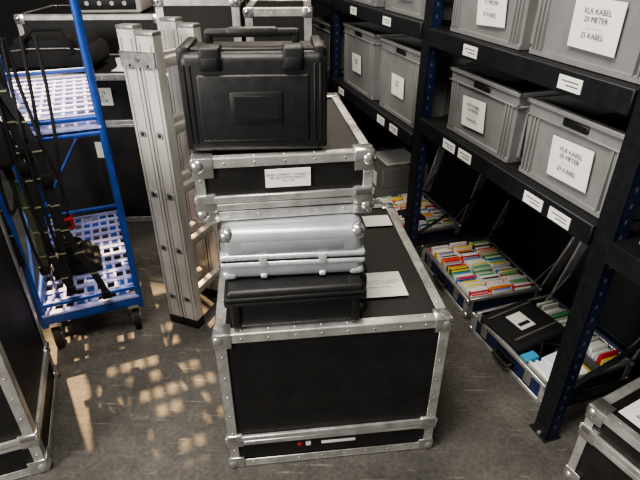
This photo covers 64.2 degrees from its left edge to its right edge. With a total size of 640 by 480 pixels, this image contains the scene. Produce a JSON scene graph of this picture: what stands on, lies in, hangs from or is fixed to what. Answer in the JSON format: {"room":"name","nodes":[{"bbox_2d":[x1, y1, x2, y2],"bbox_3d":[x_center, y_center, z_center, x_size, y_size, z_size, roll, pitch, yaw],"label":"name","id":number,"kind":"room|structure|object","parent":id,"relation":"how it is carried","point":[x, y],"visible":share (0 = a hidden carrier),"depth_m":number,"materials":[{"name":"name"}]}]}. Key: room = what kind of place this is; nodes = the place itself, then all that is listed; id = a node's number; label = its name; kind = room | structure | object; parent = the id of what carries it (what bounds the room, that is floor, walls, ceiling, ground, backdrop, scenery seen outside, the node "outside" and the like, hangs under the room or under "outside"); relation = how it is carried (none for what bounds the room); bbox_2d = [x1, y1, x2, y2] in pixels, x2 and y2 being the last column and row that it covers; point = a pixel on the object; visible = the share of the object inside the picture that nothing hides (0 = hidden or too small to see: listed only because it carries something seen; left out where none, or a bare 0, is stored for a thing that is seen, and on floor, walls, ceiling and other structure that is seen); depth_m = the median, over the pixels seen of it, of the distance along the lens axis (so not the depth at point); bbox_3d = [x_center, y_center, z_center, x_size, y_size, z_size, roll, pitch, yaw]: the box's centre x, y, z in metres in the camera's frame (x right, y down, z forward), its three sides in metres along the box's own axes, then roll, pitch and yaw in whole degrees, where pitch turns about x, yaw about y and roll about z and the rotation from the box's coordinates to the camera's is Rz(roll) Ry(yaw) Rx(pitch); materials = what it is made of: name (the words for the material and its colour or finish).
{"room":"equipment storage room","nodes":[
{"label":"equipment storage room","id":0,"kind":"room"},
{"bbox_2d":[0,0,329,92],"bbox_3d":[0.000,-3.173,5.211,9.000,3.400,0.200,0,30,0],"label":"wall","id":1,"kind":"structure","parent":0,"point":[8,8],"depth_m":5.51,"materials":[{"name":"grey paint"}]},
{"bbox_2d":[0,116,639,479],"bbox_3d":[0.000,0.487,2.431,9.000,0.100,8.700,0,30,0],"label":"floor","id":2,"kind":"structure","parent":0,"point":[144,402],"depth_m":2.02,"materials":[{"name":"concrete"}]},
{"bbox_2d":[0,214,59,479],"bbox_3d":[-1.383,0.299,1.598,0.775,1.068,0.511,-11,32,-18],"label":"flight case","id":3,"kind":"object","parent":2,"relation":"on","point":[29,375],"visible":1,"depth_m":1.74,"materials":[{"name":"black laminate"}]},
{"bbox_2d":[0,0,143,346],"bbox_3d":[-1.191,-0.549,2.259,0.427,1.862,0.932,-12,33,-20],"label":"trolley","id":4,"kind":"object","parent":2,"relation":"on","point":[83,87],"visible":0.78,"depth_m":2.27,"materials":[{"name":"metal"}]},
{"bbox_2d":[0,35,111,299],"bbox_3d":[-1.068,-0.189,1.899,0.341,1.095,0.067,-12,33,-20],"label":"tripod","id":5,"kind":"object","parent":4,"relation":"attached to","point":[30,176],"visible":0.98,"depth_m":1.88,"materials":[{"name":"black metal"}]},
{"bbox_2d":[61,209,74,228],"bbox_3d":[-1.420,-0.116,2.826,0.090,0.116,0.063,-12,33,-20],"label":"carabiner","id":6,"kind":"object","parent":4,"relation":"on","point":[68,218],"visible":0.53,"depth_m":2.82,"materials":[{"name":"red plastic"}]},
{"bbox_2d":[52,236,101,277],"bbox_3d":[-1.203,0.065,2.494,0.226,0.140,0.209,-12,33,-20],"label":"pouch","id":7,"kind":"object","parent":4,"relation":"on","point":[92,252],"visible":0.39,"depth_m":2.45,"materials":[{"name":"fabric"}]},
{"bbox_2d":[14,4,157,53],"bbox_3d":[-1.536,-1.123,3.905,0.975,1.188,0.625,-1,30,-2],"label":"flight case","id":8,"kind":"object","parent":2,"relation":"on","point":[53,15],"visible":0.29,"depth_m":3.38,"materials":[{"name":"black laminate"}]},
{"bbox_2d":[79,0,151,12],"bbox_3d":[-1.402,-1.649,3.476,0.420,0.150,0.364,-2,30,-3],"label":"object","id":9,"kind":"object","parent":8,"relation":"on","point":[87,6],"visible":0.92,"depth_m":3.35,"materials":[{"name":"grey plastic"}]},
{"bbox_2d":[5,54,188,221],"bbox_3d":[-1.337,-0.683,3.386,1.025,0.953,0.645,-2,30,-3],"label":"flight case","id":10,"kind":"object","parent":2,"relation":"on","point":[85,177],"visible":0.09,"depth_m":3.15,"materials":[{"name":"black laminate"}]},
{"bbox_2d":[10,27,109,69],"bbox_3d":[-1.545,-1.150,3.012,0.500,0.232,0.362,-3,30,-4],"label":"equipment bag","id":11,"kind":"object","parent":10,"relation":"on","point":[59,48],"visible":0.81,"depth_m":2.89,"materials":[{"name":"black fabric"}]},
{"bbox_2d":[112,58,123,70],"bbox_3d":[-1.115,-1.069,3.084,0.297,0.018,0.408,-4,31,-7],"label":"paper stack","id":12,"kind":"object","parent":10,"relation":"on","point":[118,68],"visible":0.23,"depth_m":2.98,"materials":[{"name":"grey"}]},
{"bbox_2d":[115,16,221,327],"bbox_3d":[-0.604,-0.243,2.252,0.162,1.339,0.315,11,31,19],"label":"ladder","id":13,"kind":"object","parent":2,"relation":"on","point":[144,61],"visible":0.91,"depth_m":2.11,"materials":[{"name":"metal"}]},
{"bbox_2d":[152,0,246,49],"bbox_3d":[-0.769,-1.055,3.670,0.545,1.308,0.525,-1,30,-2],"label":"flight case","id":14,"kind":"object","parent":2,"relation":"on","point":[209,13],"visible":0.14,"depth_m":3.18,"materials":[{"name":"black laminate"}]},
{"bbox_2d":[242,0,313,40],"bbox_3d":[-0.269,-1.028,3.683,0.445,1.248,0.525,-1,30,-2],"label":"flight case","id":15,"kind":"object","parent":2,"relation":"on","point":[277,13],"visible":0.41,"depth_m":3.20,"materials":[{"name":"black laminate"}]},
{"bbox_2d":[211,203,453,467],"bbox_3d":[0.001,0.319,2.020,0.744,0.608,0.822,-3,31,-6],"label":"flight case","id":16,"kind":"object","parent":2,"relation":"on","point":[371,383],"visible":0.82,"depth_m":1.67,"materials":[{"name":"black laminate"}]},
{"bbox_2d":[224,261,367,328],"bbox_3d":[-0.074,0.094,1.666,0.449,0.143,0.430,-3,31,-6],"label":"equipment case","id":17,"kind":"object","parent":16,"relation":"on","point":[253,301],"visible":0.52,"depth_m":1.48,"materials":[{"name":"black plastic"}]},
{"bbox_2d":[218,212,365,279],"bbox_3d":[-0.092,-0.052,1.609,0.418,0.165,0.379,-3,30,-4],"label":"hard case","id":18,"kind":"object","parent":17,"relation":"on","point":[322,244],"visible":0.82,"depth_m":1.45,"materials":[{"name":"silver metal"}]},
{"bbox_2d":[188,92,376,222],"bbox_3d":[-0.138,-0.302,1.681,0.515,0.194,0.643,-4,31,-7],"label":"flight case","id":19,"kind":"object","parent":18,"relation":"on","point":[337,176],"visible":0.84,"depth_m":1.42,"materials":[{"name":"black laminate"}]},
{"bbox_2d":[175,26,327,151],"bbox_3d":[-0.174,-0.412,1.376,0.380,0.306,0.210,-2,30,-3],"label":"equipment case","id":20,"kind":"object","parent":19,"relation":"on","point":[241,95],"visible":1,"depth_m":1.29,"materials":[{"name":"black plastic"}]},
{"bbox_2d":[372,145,428,197],"bbox_3d":[0.535,-0.494,3.732,0.352,0.275,0.401,-9,32,-15],"label":"crate","id":21,"kind":"object","parent":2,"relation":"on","point":[391,170],"visible":0.59,"depth_m":3.56,"materials":[{"name":"grey plastic"}]},
{"bbox_2d":[374,146,486,246],"bbox_3d":[0.662,-0.299,3.224,0.543,0.452,0.532,-9,32,-15],"label":"case","id":22,"kind":"object","parent":2,"relation":"on","point":[450,182],"visible":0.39,"depth_m":3.24,"materials":[{"name":"blue laminate"}]},
{"bbox_2d":[311,0,639,442],"bbox_3d":[0.765,-0.926,2.465,0.695,2.302,5.057,-9,32,-15],"label":"shelving rack","id":23,"kind":"object","parent":2,"relation":"on","point":[611,249],"visible":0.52,"depth_m":1.79,"materials":[{"name":"black metal"}]},
{"bbox_2d":[312,16,366,72],"bbox_3d":[0.279,-1.487,3.846,0.574,0.320,0.512,-9,32,-15],"label":"crate","id":24,"kind":"object","parent":23,"relation":"in","point":[321,25],"visible":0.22,"depth_m":3.71,"materials":[{"name":"grey plastic"}]},
{"bbox_2d":[352,0,384,6],"bbox_3d":[0.494,-1.558,3.008,0.574,0.270,0.532,-9,32,-15],"label":"crate","id":25,"kind":"object","parent":23,"relation":"in","point":[376,3],"visible":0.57,"depth_m":2.81,"materials":[{"name":"grey plastic"}]},
{"bbox_2d":[343,21,449,99],"bbox_3d":[0.497,-1.156,3.233,0.574,0.370,0.532,-9,32,-15],"label":"crate","id":26,"kind":"object","parent":23,"relation":"on","point":[362,50],"visible":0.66,"depth_m":3.12,"materials":[{"name":"grey plastic"}]},
{"bbox_2d":[385,0,453,19],"bbox_3d":[0.675,-1.265,2.510,0.574,0.270,0.502,-9,32,-15],"label":"crate","id":27,"kind":"object","parent":23,"relation":"in","point":[412,8],"visible":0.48,"depth_m":2.41,"materials":[{"name":"grey plastic"}]},
{"bbox_2d":[379,36,478,127],"bbox_3d":[0.676,-0.866,2.739,0.574,0.370,0.512,-9,32,-15],"label":"crate","id":28,"kind":"object","parent":23,"relation":"on","point":[401,55],"visible":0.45,"depth_m":2.60,"materials":[{"name":"grey plastic"}]},
{"bbox_2d":[450,0,538,49],"bbox_3d":[0.878,-0.926,1.957,0.574,0.270,0.502,-9,32,-15],"label":"crate","id":29,"kind":"object","parent":23,"relation":"in","point":[507,23],"visible":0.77,"depth_m":1.84,"materials":[{"name":"grey plastic"}]},
{"bbox_2d":[447,64,562,162],"bbox_3d":[0.896,-0.552,2.110,0.574,0.265,0.482,-9,32,-15],"label":"crate","id":30,"kind":"object","parent":23,"relation":"in","point":[489,106],"visible":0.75,"depth_m":2.00,"materials":[{"name":"grey plastic"}]},
{"bbox_2d":[518,94,639,219],"bbox_3d":[1.049,-0.305,1.688,0.574,0.265,0.467,-9,32,-15],"label":"crate","id":31,"kind":"object","parent":23,"relation":"in","point":[572,146],"visible":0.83,"depth_m":1.62,"materials":[{"name":"grey plastic"}]},
{"bbox_2d":[529,0,639,84],"bbox_3d":[1.037,-0.670,1.521,0.574,0.270,0.522,-9,32,-15],"label":"crate","id":32,"kind":"object","parent":23,"relation":"in","point":[598,36],"visible":1,"depth_m":1.45,"materials":[{"name":"grey plastic"}]},
{"bbox_2d":[420,200,579,317],"bbox_3d":[0.924,0.013,2.670,0.638,0.476,0.552,-7,31,-12],"label":"case","id":33,"kind":"object","parent":2,"relation":"on","point":[517,262],"visible":0.95,"depth_m":2.67,"materials":[{"name":"blue laminate"}]},
{"bbox_2d":[468,234,639,406],"bbox_3d":[1.073,0.278,2.181,0.652,0.514,0.522,-10,32,-17],"label":"case","id":34,"kind":"object","parent":2,"relation":"on","point":[525,335],"visible":0.73,"depth_m":2.21,"materials":[{"name":"blue laminate"}]},
{"bbox_2d":[563,377,639,479],"bbox_3d":[1.214,0.693,1.630,0.623,0.358,0.473,-15,34,-24],"label":"flight case","id":35,"kind":"object","parent":2,"relation":"on","point":[607,445],"visible":1,"depth_m":1.58,"materials":[{"name":"black laminate"}]},
{"bbox_2d":[339,13,639,276],"bbox_3d":[1.179,-1.573,2.483,0.101,3.400,9.400,-9,32,-15],"label":"wall","id":36,"kind":"structure","parent":0,"point":[489,205],"depth_m":3.43,"materials":[{"name":"grey paint"}]}
]}

